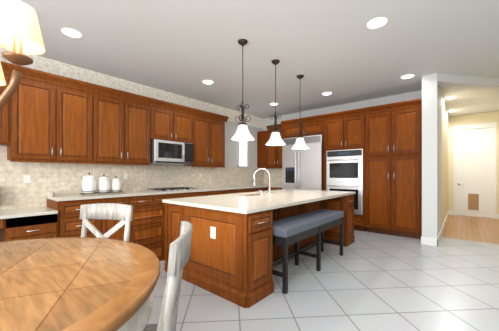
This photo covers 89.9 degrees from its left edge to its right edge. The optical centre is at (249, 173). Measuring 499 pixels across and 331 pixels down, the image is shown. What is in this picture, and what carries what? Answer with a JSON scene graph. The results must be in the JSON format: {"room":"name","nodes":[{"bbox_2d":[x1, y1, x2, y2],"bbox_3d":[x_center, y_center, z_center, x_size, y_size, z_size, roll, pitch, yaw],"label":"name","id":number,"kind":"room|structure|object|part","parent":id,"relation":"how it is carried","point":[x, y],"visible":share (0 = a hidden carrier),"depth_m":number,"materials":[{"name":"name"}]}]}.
{"room":"kitchen","nodes":[
{"label":"kitchen","id":0,"kind":"room"},
{"bbox_2d":[1,121,263,207],"bbox_3d":[-3.037,-0.250,3.974,0.200,3.000,10.900,0,0,41],"label":"wall","id":1,"kind":"structure","parent":0,"point":[230,147],"depth_m":6.89,"materials":[{"name":"white paint"}]},
{"bbox_2d":[0,61,11,160],"bbox_3d":[-3.419,-0.800,3.101,0.348,1.220,0.615,0,0,41],"label":"upper cabinet","id":2,"kind":"object","parent":1,"relation":"attached to","point":[6,111],"depth_m":3.20,"materials":[{"name":"brown wood"}]},
{"bbox_2d":[12,65,95,163],"bbox_3d":[-2.909,-0.800,3.698,0.348,1.220,0.955,0,0,41],"label":"upper cabinet","id":3,"kind":"object","parent":1,"relation":"attached to","point":[45,117],"depth_m":3.56,"materials":[{"name":"brown wood"}]},
{"bbox_2d":[92,85,151,164],"bbox_3d":[-2.288,-0.800,4.426,0.348,1.220,0.960,0,0,41],"label":"upper cabinet","id":4,"kind":"object","parent":1,"relation":"attached to","point":[123,120],"depth_m":4.29,"materials":[{"name":"brown wood"}]},
{"bbox_2d":[0,47,281,209],"bbox_3d":[-2.546,-0.630,3.555,1.090,2.240,10.500,0,0,41],"label":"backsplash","id":5,"kind":"structure","parent":1,"relation":"attached to","point":[27,184],"depth_m":4.54,"materials":[{"name":"tile"}]},
{"bbox_2d":[152,98,195,164],"bbox_3d":[-1.664,-0.800,5.156,0.348,1.220,0.960,0,0,41],"label":"upper cabinet","id":6,"kind":"object","parent":1,"relation":"attached to","point":[170,122],"depth_m":5.06,"materials":[{"name":"brown wood"}]},
{"bbox_2d":[150,139,192,164],"bbox_3d":[-1.622,-0.431,5.120,0.454,0.443,0.880,0,0,41],"label":"microwave","id":7,"kind":"object","parent":6,"relation":"attached to","point":[169,152],"visible":0.98,"depth_m":4.93,"materials":[{"name":"silver metal"}]},
{"bbox_2d":[196,109,227,166],"bbox_3d":[-1.041,-0.800,5.886,0.348,1.220,0.960,0,0,41],"label":"upper cabinet","id":8,"kind":"object","parent":1,"relation":"attached to","point":[210,127],"depth_m":5.78,"materials":[{"name":"brown wood"}]},
{"bbox_2d":[19,0,498,118],"bbox_3d":[1.598,-1.810,2.317,9.400,0.120,14.400,0,0,41],"label":"ceiling","id":9,"kind":"structure","parent":0,"point":[341,51],"depth_m":3.46,"materials":[{"name":"white paint"}]},
{"bbox_2d":[0,0,44,107],"bbox_3d":[-1.366,-0.950,0.982,0.826,1.600,0.767,0,0,41],"label":"chandelier","id":10,"kind":"object","parent":9,"relation":"hanging from","point":[20,34],"visible":1,"depth_m":0.98,"materials":[{"name":"brown metal"}]},
{"bbox_2d":[61,28,81,37],"bbox_3d":[-2.203,-1.745,3.103,0.210,0.010,0.210,0,0,41],"label":"recessed light","id":11,"kind":"object","parent":9,"relation":"in","point":[71,33],"visible":1,"depth_m":3.10,"materials":[{"name":"white"}]},
{"bbox_2d":[202,80,213,83],"bbox_3d":[-0.789,-1.745,4.755,0.210,0.010,0.210,0,0,41],"label":"recessed light","id":12,"kind":"object","parent":9,"relation":"in","point":[208,82],"visible":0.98,"depth_m":4.76,"materials":[{"name":"white"}]},
{"bbox_2d":[231,39,253,140],"bbox_3d":[-0.089,-1.102,3.298,0.312,1.294,0.312,0,0,41],"label":"pendant light","id":13,"kind":"object","parent":9,"relation":"hanging from","point":[242,133],"visible":1,"depth_m":3.26,"materials":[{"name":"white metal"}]},
{"bbox_2d":[266,59,285,145],"bbox_3d":[0.404,-1.102,3.876,0.312,1.294,0.312,0,0,41],"label":"pendant light","id":14,"kind":"object","parent":9,"relation":"hanging from","point":[275,139],"visible":1,"depth_m":3.85,"materials":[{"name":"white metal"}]},
{"bbox_2d":[291,75,308,148],"bbox_3d":[0.904,-1.102,4.462,0.312,1.294,0.312,0,0,41],"label":"pendant light","id":15,"kind":"object","parent":9,"relation":"hanging from","point":[300,143],"visible":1,"depth_m":4.41,"materials":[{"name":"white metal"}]},
{"bbox_2d":[367,17,386,28],"bbox_3d":[1.478,-1.745,2.897,0.210,0.010,0.210,0,0,41],"label":"recessed light","id":16,"kind":"object","parent":9,"relation":"in","point":[375,23],"visible":1,"depth_m":2.89,"materials":[{"name":"white"}]},
{"bbox_2d":[401,74,413,78],"bbox_3d":[2.836,-1.745,4.487,0.210,0.010,0.210,0,0,41],"label":"recessed light","id":17,"kind":"object","parent":9,"relation":"in","point":[408,76],"visible":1,"depth_m":4.48,"materials":[{"name":"white"}]},
{"bbox_2d":[147,230,498,330],"bbox_3d":[0.380,1.310,0.892,9.400,0.120,10.650,0,0,41],"label":"floor","id":18,"kind":"structure","parent":0,"point":[369,281],"depth_m":2.59,"materials":[{"name":"white tile"}]},
{"bbox_2d":[0,220,7,241],"bbox_3d":[-3.364,0.890,2.926,0.658,0.720,0.680,0,0,41],"label":"base cabinet","id":19,"kind":"object","parent":18,"relation":"on","point":[3,223],"depth_m":3.00,"materials":[{"name":"brown wood"}]},
{"bbox_2d":[8,212,59,240],"bbox_3d":[-2.981,0.890,3.375,0.658,0.720,0.500,0,0,41],"label":"base cabinet","id":20,"kind":"object","parent":18,"relation":"on","point":[58,216],"depth_m":3.17,"materials":[{"name":"brown wood"}]},
{"bbox_2d":[0,208,55,219],"bbox_3d":[-3.362,0.510,2.910,0.663,0.040,1.698,0,0,41],"label":"countertop","id":21,"kind":"structure","parent":20,"relation":"on","point":[10,214],"depth_m":3.24,"materials":[{"name":"white stone"}]},
{"bbox_2d":[44,196,103,237],"bbox_3d":[-2.655,0.810,3.788,0.618,0.880,0.548,0,0,41],"label":"base cabinet","id":22,"kind":"object","parent":18,"relation":"on","point":[68,207],"depth_m":3.54,"materials":[{"name":"brown wood"}]},
{"bbox_2d":[80,173,123,194],"bbox_3d":[-2.404,0.154,4.098,0.206,0.348,0.599,0,0,41],"label":"canisters","id":23,"kind":"object","parent":22,"relation":"on","point":[89,184],"visible":1,"depth_m":4.03,"materials":[{"name":"white ceramic"}]},
{"bbox_2d":[0,237,160,330],"bbox_3d":[-1.301,0.865,1.032,1.760,0.771,1.760,0,0,41],"label":"dining table","id":24,"kind":"object","parent":18,"relation":"on","point":[77,284],"visible":1,"depth_m":1.10,"materials":[{"name":"brown wood"}]},
{"bbox_2d":[80,203,132,241],"bbox_3d":[-1.172,0.744,1.781,0.450,1.012,0.530,0,0,10],"label":"chair","id":25,"kind":"object","parent":18,"relation":"on","point":[123,213],"visible":0.38,"depth_m":1.99,"materials":[{"name":"white wood"}]},
{"bbox_2d":[104,192,155,244],"bbox_3d":[-2.204,0.810,4.315,0.618,0.880,0.840,0,0,41],"label":"base cabinet","id":26,"kind":"object","parent":18,"relation":"on","point":[135,199],"depth_m":4.08,"materials":[{"name":"brown wood"}]},
{"bbox_2d":[144,221,191,330],"bbox_3d":[-0.517,0.744,1.075,0.530,1.012,0.450,0,0,-10],"label":"chair","id":27,"kind":"object","parent":18,"relation":"on","point":[179,251],"visible":0.96,"depth_m":0.92,"materials":[{"name":"white wood"}]},
{"bbox_2d":[156,188,207,241],"bbox_3d":[-1.542,0.810,5.091,0.618,0.880,1.200,0,0,41],"label":"base cabinet","id":28,"kind":"object","parent":18,"relation":"on","point":[184,192],"depth_m":4.85,"materials":[{"name":"brown wood"}]},
{"bbox_2d":[144,187,199,192],"bbox_3d":[-1.549,0.308,5.058,0.515,0.042,0.920,0,0,40],"label":"cooktop","id":29,"kind":"object","parent":28,"relation":"in","point":[174,188],"depth_m":4.95,"materials":[{"name":"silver metal"}]},
{"bbox_2d":[200,188,239,195],"bbox_3d":[-0.827,0.810,5.927,0.618,0.880,1.000,0,0,41],"label":"base cabinet","id":30,"kind":"object","parent":18,"relation":"on","point":[211,191],"depth_m":5.69,"materials":[{"name":"brown wood"}]},
{"bbox_2d":[129,192,355,307],"bbox_3d":[0.268,0.810,3.755,1.466,0.880,3.482,0,0,41],"label":"kitchen island","id":31,"kind":"object","parent":18,"relation":"on","point":[235,251],"depth_m":2.67,"materials":[{"name":"brown wood"}]},
{"bbox_2d":[165,189,352,211],"bbox_3d":[0.419,0.350,3.933,1.456,0.039,3.075,0,0,41],"label":"island countertop","id":32,"kind":"structure","parent":31,"relation":"on","point":[235,202],"depth_m":3.24,"materials":[{"name":"white stone"}]},
{"bbox_2d":[249,192,260,195],"bbox_3d":[0.092,0.459,4.196,0.434,0.203,0.804,0,0,41],"label":"sink","id":33,"kind":"object","parent":32,"relation":"in","point":[250,193],"depth_m":4.47,"materials":[{"name":"white ceramic"}]},
{"bbox_2d":[254,168,272,195],"bbox_3d":[0.197,0.117,4.033,0.265,0.426,0.270,0,0,41],"label":"faucet","id":34,"kind":"object","parent":32,"relation":"on","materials":[{"name":"silver metal"}]},
{"bbox_2d":[240,188,263,192],"bbox_3d":[-0.182,0.810,6.683,0.618,0.880,0.988,0,0,41],"label":"base cabinet","id":35,"kind":"object","parent":18,"relation":"on","point":[242,190],"depth_m":6.45,"materials":[{"name":"brown wood"}]},
{"bbox_2d":[248,185,267,190],"bbox_3d":[0.218,0.810,7.151,0.618,0.880,0.242,0,0,41],"label":"base cabinet","id":36,"kind":"object","parent":18,"relation":"on","point":[249,186],"depth_m":6.94,"materials":[{"name":"brown wood"}]},
{"bbox_2d":[271,185,281,189],"bbox_3d":[0.892,0.810,7.114,0.493,0.880,0.618,0,0,41],"label":"base cabinet","id":37,"kind":"object","parent":18,"relation":"on","point":[278,187],"depth_m":6.86,"materials":[{"name":"brown wood"}]},
{"bbox_2d":[282,134,322,189],"bbox_3d":[1.484,0.140,6.503,1.090,2.160,0.761,0,0,41],"label":"fridge","id":38,"kind":"object","parent":18,"relation":"on","point":[302,168],"visible":0.58,"depth_m":6.22,"materials":[{"name":"silver metal"}]},
{"bbox_2d":[281,114,324,189],"bbox_3d":[1.520,-0.080,6.559,1.172,2.660,0.646,0,0,41],"label":"tall cabinet","id":39,"kind":"object","parent":18,"relation":"on","point":[314,125],"depth_m":6.23,"materials":[{"name":"brown wood"}]},
{"bbox_2d":[273,209,343,293],"bbox_3d":[0.773,0.910,3.338,0.384,0.680,1.664,0,0,41],"label":"bench","id":40,"kind":"object","parent":18,"relation":"on","point":[291,230],"visible":0.81,"depth_m":3.13,"materials":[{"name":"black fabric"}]},
{"bbox_3d":[0.773,0.620,3.338,0.384,0.099,1.664,0,0,40],"label":"seat","id":41,"kind":"part","parent":40,"relation":"part of","materials":[{"name":"fabric"}]},
{"bbox_2d":[325,108,364,230],"bbox_3d":[2.315,-0.080,5.881,0.918,2.660,0.646,0,0,41],"label":"tall cabinet","id":42,"kind":"object","parent":18,"relation":"on","point":[344,130],"depth_m":5.57,"materials":[{"name":"brown wood"}]},
{"bbox_2d":[365,98,421,238],"bbox_3d":[3.059,-0.080,5.246,1.038,2.660,0.646,0,0,41],"label":"tall cabinet","id":43,"kind":"object","parent":18,"relation":"on","point":[372,157],"depth_m":5.00,"materials":[{"name":"brown wood"}]},
{"bbox_2d":[264,90,421,130],"bbox_3d":[2.122,-0.250,6.604,4.230,3.000,0.200,0,0,41],"label":"wall","id":44,"kind":"structure","parent":0,"point":[414,95],"depth_m":6.17,"materials":[{"name":"white paint"}]},
{"bbox_2d":[257,131,264,167],"bbox_3d":[0.468,-0.740,7.654,0.346,1.100,0.348,0,0,41],"label":"upper cabinet","id":45,"kind":"object","parent":44,"relation":"attached to","point":[260,135],"depth_m":7.54,"materials":[{"name":"brown wood"}]},
{"bbox_2d":[265,124,280,168],"bbox_3d":[0.884,-0.800,7.299,0.749,1.220,0.348,0,0,41],"label":"upper cabinet","id":46,"kind":"object","parent":44,"relation":"attached to","point":[272,153],"depth_m":7.28,"materials":[{"name":"brown wood"}]},
{"bbox_2d":[421,73,448,245],"bbox_3d":[4.655,-0.250,6.143,0.244,3.000,4.612,0,0,41],"label":"wall","id":47,"kind":"structure","parent":0,"point":[431,161],"depth_m":4.43,"materials":[{"name":"white paint"}]},
{"bbox_2d":[437,73,498,89],"bbox_3d":[4.020,-1.680,4.569,1.620,0.140,0.160,0,0,-11],"label":"wall","id":48,"kind":"structure","parent":0,"point":[466,81],"depth_m":4.50,"materials":[{"name":"white paint"}]},
{"bbox_2d":[441,215,498,243],"bbox_3d":[5.588,1.310,5.912,1.500,0.120,3.750,0,0,41],"label":"floor","id":49,"kind":"structure","parent":0,"point":[479,229],"depth_m":5.63,"materials":[{"name":"beige wood"}]},
{"bbox_2d":[448,111,498,218],"bbox_3d":[6.733,-0.250,7.252,1.500,3.000,0.225,0,0,41],"label":"wall","id":50,"kind":"structure","parent":0,"point":[473,165],"depth_m":7.30,"materials":[{"name":"beige paint"}]}
]}

